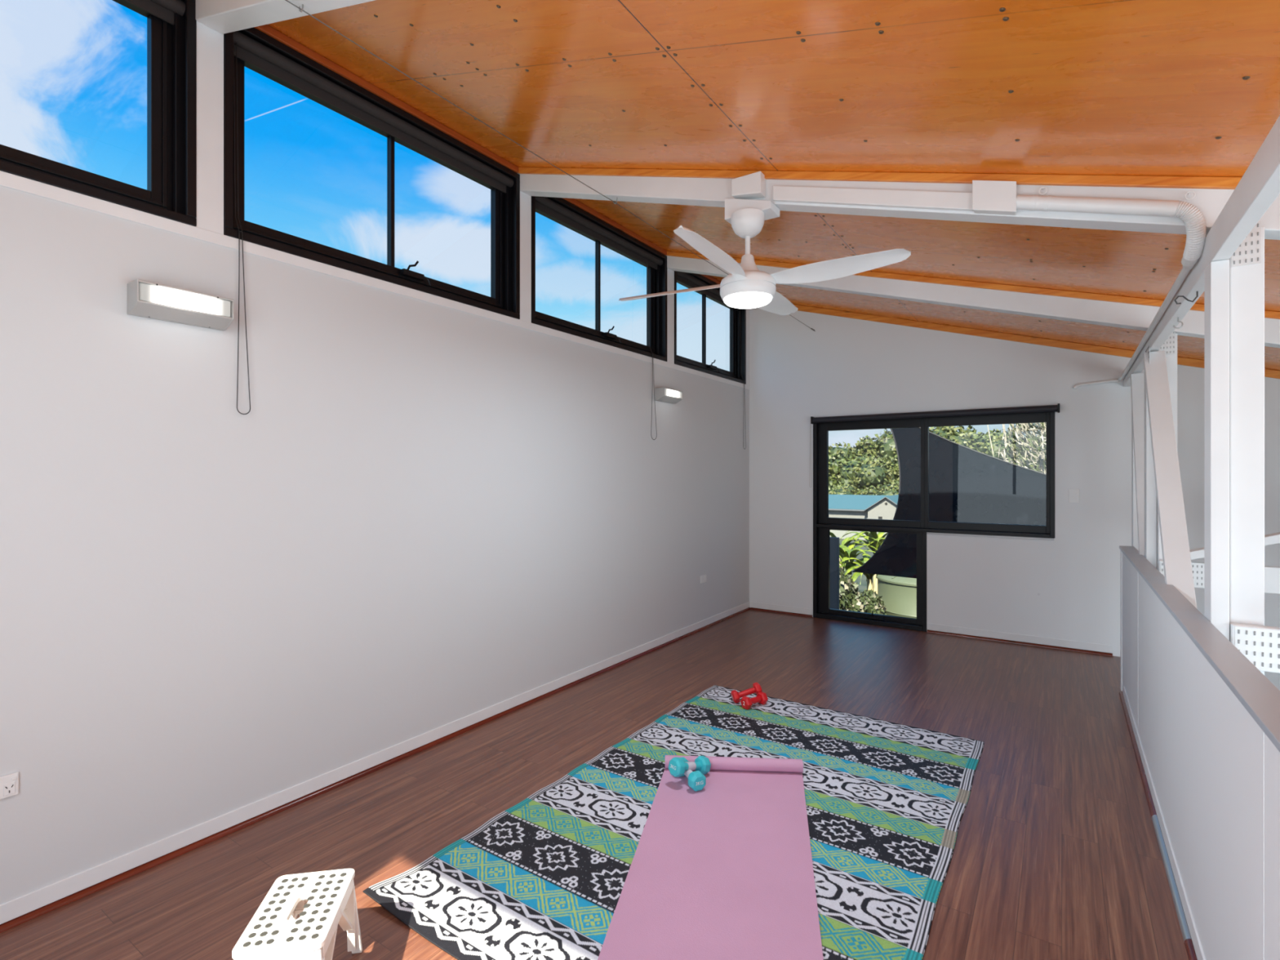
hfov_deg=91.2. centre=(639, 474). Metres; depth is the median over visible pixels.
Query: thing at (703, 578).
power outlet
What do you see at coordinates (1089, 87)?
ceiling
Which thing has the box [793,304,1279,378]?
trim
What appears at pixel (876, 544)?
banana plant
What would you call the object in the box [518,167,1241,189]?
trim
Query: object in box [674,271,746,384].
window
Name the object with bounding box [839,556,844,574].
banana plant
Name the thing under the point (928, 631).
trim
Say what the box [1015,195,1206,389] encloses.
conduit
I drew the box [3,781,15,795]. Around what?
socket
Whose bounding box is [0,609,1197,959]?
floor
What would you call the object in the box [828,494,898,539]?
house
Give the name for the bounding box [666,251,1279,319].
trim
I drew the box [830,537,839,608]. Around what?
fence post
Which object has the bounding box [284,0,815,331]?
wire
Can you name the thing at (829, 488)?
tree
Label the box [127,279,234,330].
wall light
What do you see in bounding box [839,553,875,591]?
banana plant
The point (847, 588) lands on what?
shrub
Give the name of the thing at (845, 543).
banana plant
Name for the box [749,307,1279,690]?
wall
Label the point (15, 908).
baseboard
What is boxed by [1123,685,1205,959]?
baseboard
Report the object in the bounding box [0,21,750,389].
trim
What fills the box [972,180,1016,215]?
junction box
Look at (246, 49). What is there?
roller blind
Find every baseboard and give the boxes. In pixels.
[0,601,749,924]
[749,601,812,614]
[927,622,1112,653]
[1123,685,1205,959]
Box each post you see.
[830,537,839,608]
[1229,220,1279,675]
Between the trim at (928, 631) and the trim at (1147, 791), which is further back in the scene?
the trim at (928, 631)
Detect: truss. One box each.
[1123,115,1279,640]
[1156,332,1279,594]
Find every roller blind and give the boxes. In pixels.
[124,0,186,25]
[233,31,514,414]
[535,195,663,439]
[676,271,746,448]
[809,403,1059,487]
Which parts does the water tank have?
lid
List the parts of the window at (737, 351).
winder handle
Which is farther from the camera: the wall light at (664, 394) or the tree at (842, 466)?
the tree at (842, 466)
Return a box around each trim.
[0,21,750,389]
[0,607,750,933]
[253,24,518,173]
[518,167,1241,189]
[561,197,666,255]
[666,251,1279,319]
[700,274,720,284]
[750,607,812,617]
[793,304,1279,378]
[927,630,1112,656]
[1119,691,1156,817]
[1151,814,1191,942]
[1184,938,1196,959]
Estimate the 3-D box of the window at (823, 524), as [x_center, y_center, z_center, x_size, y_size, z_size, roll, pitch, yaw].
[2.744,0.458,6.068,2.126,2.085,0.157,0,0,34]
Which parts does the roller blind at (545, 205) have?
chain, chain, chain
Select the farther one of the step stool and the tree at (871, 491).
the tree at (871, 491)
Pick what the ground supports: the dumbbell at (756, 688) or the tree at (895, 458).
the tree at (895, 458)
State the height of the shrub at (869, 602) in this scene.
1.554 m
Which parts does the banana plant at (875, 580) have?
stem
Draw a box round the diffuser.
[724,292,772,308]
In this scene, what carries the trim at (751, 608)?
attached to the wall at (1067, 587)
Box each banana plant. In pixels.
[839,530,888,554]
[839,533,879,551]
[839,545,875,579]
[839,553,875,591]
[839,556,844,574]
[858,537,884,556]
[872,574,877,595]
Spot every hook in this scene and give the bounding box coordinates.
[1173,316,1183,328]
[1174,291,1198,304]
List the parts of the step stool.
leg panel, leg panel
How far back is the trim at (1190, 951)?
1.96 m
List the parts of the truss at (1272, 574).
post, nail plate, nail plate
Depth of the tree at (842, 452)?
114.29 m
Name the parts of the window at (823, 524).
winder handle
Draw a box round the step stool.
[231,868,362,959]
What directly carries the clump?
on the ground
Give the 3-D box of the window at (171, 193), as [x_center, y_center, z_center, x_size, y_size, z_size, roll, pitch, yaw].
[-2.330,-1.465,1.855,0.162,0.930,1.716,0,0,34]
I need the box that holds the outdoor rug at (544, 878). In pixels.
[362,684,984,959]
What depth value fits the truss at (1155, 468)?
2.21 m
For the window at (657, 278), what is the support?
in the wall at (421, 517)
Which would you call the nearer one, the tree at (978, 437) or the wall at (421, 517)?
the wall at (421, 517)
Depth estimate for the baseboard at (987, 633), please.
5.54 m
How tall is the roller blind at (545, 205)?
1.613 m
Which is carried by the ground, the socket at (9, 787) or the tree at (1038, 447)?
the tree at (1038, 447)
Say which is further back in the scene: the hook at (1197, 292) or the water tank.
the water tank
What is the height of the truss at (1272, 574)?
4.935 m
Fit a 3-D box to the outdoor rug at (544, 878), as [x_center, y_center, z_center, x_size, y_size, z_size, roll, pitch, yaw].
[0.473,1.486,2.866,1.701,0.027,2.700,0,0,34]
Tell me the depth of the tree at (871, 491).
82.08 m
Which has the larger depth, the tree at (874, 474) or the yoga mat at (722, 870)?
the tree at (874, 474)
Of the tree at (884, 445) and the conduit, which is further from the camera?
the tree at (884, 445)
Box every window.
[0,0,196,226]
[223,26,519,319]
[531,195,666,361]
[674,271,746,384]
[813,412,1054,631]
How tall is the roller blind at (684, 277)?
1.630 m
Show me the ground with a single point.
(863, 585)
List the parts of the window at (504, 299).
winder handle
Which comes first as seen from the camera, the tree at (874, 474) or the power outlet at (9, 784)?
the power outlet at (9, 784)
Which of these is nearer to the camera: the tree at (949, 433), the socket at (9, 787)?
the socket at (9, 787)
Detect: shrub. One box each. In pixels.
[839,568,860,610]
[844,588,886,614]
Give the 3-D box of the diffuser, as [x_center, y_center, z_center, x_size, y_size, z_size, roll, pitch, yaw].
[0.533,-0.855,3.101,0.236,0.033,0.236,0,0,34]
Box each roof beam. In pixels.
[195,0,375,34]
[520,173,1279,239]
[666,255,1279,347]
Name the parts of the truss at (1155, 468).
post, nail plate, post, post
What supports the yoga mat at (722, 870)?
on the outdoor rug at (544, 878)
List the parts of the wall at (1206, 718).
post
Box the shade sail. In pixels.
[852,427,1046,578]
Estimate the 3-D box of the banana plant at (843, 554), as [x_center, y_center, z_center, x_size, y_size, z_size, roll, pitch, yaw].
[4.630,2.667,13.987,2.015,2.272,1.702,0,0,34]
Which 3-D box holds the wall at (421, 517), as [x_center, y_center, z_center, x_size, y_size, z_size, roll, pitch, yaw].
[-0.853,-0.210,4.070,0.160,3.820,7.500,0,0,34]
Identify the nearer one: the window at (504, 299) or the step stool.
the step stool
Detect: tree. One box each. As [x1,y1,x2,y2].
[828,441,854,461]
[828,453,871,490]
[828,480,867,494]
[828,487,835,494]
[845,444,865,455]
[851,453,899,491]
[854,428,897,459]
[862,480,898,495]
[873,455,897,469]
[928,425,983,448]
[957,428,1008,452]
[975,431,1045,469]
[1017,440,1046,471]
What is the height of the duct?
0.320 m
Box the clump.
[986,422,1046,474]
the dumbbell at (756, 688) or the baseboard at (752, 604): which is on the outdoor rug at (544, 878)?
the dumbbell at (756, 688)
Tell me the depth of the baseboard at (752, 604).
6.80 m
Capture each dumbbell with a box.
[668,755,711,777]
[680,756,706,791]
[730,682,762,702]
[740,691,768,709]
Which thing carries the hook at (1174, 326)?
attached to the truss at (1155, 468)
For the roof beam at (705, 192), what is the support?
attached to the ceiling
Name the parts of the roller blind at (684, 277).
chain, chain, chain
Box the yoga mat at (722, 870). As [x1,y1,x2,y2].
[597,755,823,959]
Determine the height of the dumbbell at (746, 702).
0.073 m
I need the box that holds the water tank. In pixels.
[875,574,916,618]
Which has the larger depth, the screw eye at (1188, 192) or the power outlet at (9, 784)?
the screw eye at (1188, 192)
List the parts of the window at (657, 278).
winder handle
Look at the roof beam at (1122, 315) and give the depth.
4.10 m
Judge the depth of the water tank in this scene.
12.31 m
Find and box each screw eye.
[1038,186,1047,195]
[1184,191,1195,199]
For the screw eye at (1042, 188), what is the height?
0.031 m
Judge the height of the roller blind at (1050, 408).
0.742 m
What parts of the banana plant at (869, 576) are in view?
stem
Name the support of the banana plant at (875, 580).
on the ground
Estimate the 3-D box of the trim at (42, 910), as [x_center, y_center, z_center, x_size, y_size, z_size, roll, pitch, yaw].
[-0.794,1.490,4.000,0.017,0.020,7.250,0,0,34]
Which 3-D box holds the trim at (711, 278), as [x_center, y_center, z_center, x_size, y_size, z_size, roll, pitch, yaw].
[0.763,-1.950,6.308,0.022,0.035,1.638,0,0,34]
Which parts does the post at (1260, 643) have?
nail plate, post, nail plate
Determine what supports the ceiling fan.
hanging from the roof beam at (705, 192)
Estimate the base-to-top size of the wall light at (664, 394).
0.106 m
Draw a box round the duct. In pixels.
[773,185,973,211]
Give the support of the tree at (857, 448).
on the ground
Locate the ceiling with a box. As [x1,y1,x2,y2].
[267,0,1279,370]
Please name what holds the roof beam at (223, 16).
attached to the ceiling
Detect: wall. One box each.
[0,173,749,904]
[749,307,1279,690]
[1119,545,1279,959]
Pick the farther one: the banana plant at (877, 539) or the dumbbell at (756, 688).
the banana plant at (877, 539)
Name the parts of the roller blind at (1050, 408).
chain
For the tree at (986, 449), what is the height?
14.078 m
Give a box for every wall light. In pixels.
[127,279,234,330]
[654,386,682,404]
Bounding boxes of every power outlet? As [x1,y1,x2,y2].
[0,772,18,799]
[700,574,706,583]
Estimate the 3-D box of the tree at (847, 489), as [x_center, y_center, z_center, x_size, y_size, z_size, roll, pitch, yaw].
[28.370,4.014,86.915,7.474,6.507,8.750,0,0,34]
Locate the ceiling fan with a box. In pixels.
[618,171,911,315]
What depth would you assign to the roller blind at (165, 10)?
2.48 m
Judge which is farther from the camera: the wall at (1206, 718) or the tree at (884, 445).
the tree at (884, 445)
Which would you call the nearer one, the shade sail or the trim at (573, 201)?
the trim at (573, 201)
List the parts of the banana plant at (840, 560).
stem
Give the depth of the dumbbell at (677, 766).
3.03 m
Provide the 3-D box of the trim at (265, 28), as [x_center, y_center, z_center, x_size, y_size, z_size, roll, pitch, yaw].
[-1.257,-1.950,3.306,0.022,0.035,1.698,0,0,34]
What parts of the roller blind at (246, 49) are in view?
chain, chain, chain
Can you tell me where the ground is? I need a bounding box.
[839,538,873,595]
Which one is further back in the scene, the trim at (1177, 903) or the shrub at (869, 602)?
the shrub at (869, 602)
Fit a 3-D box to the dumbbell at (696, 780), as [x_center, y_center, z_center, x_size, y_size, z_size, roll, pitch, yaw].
[0.238,1.444,3.030,0.081,0.081,0.209,0,0,-23]

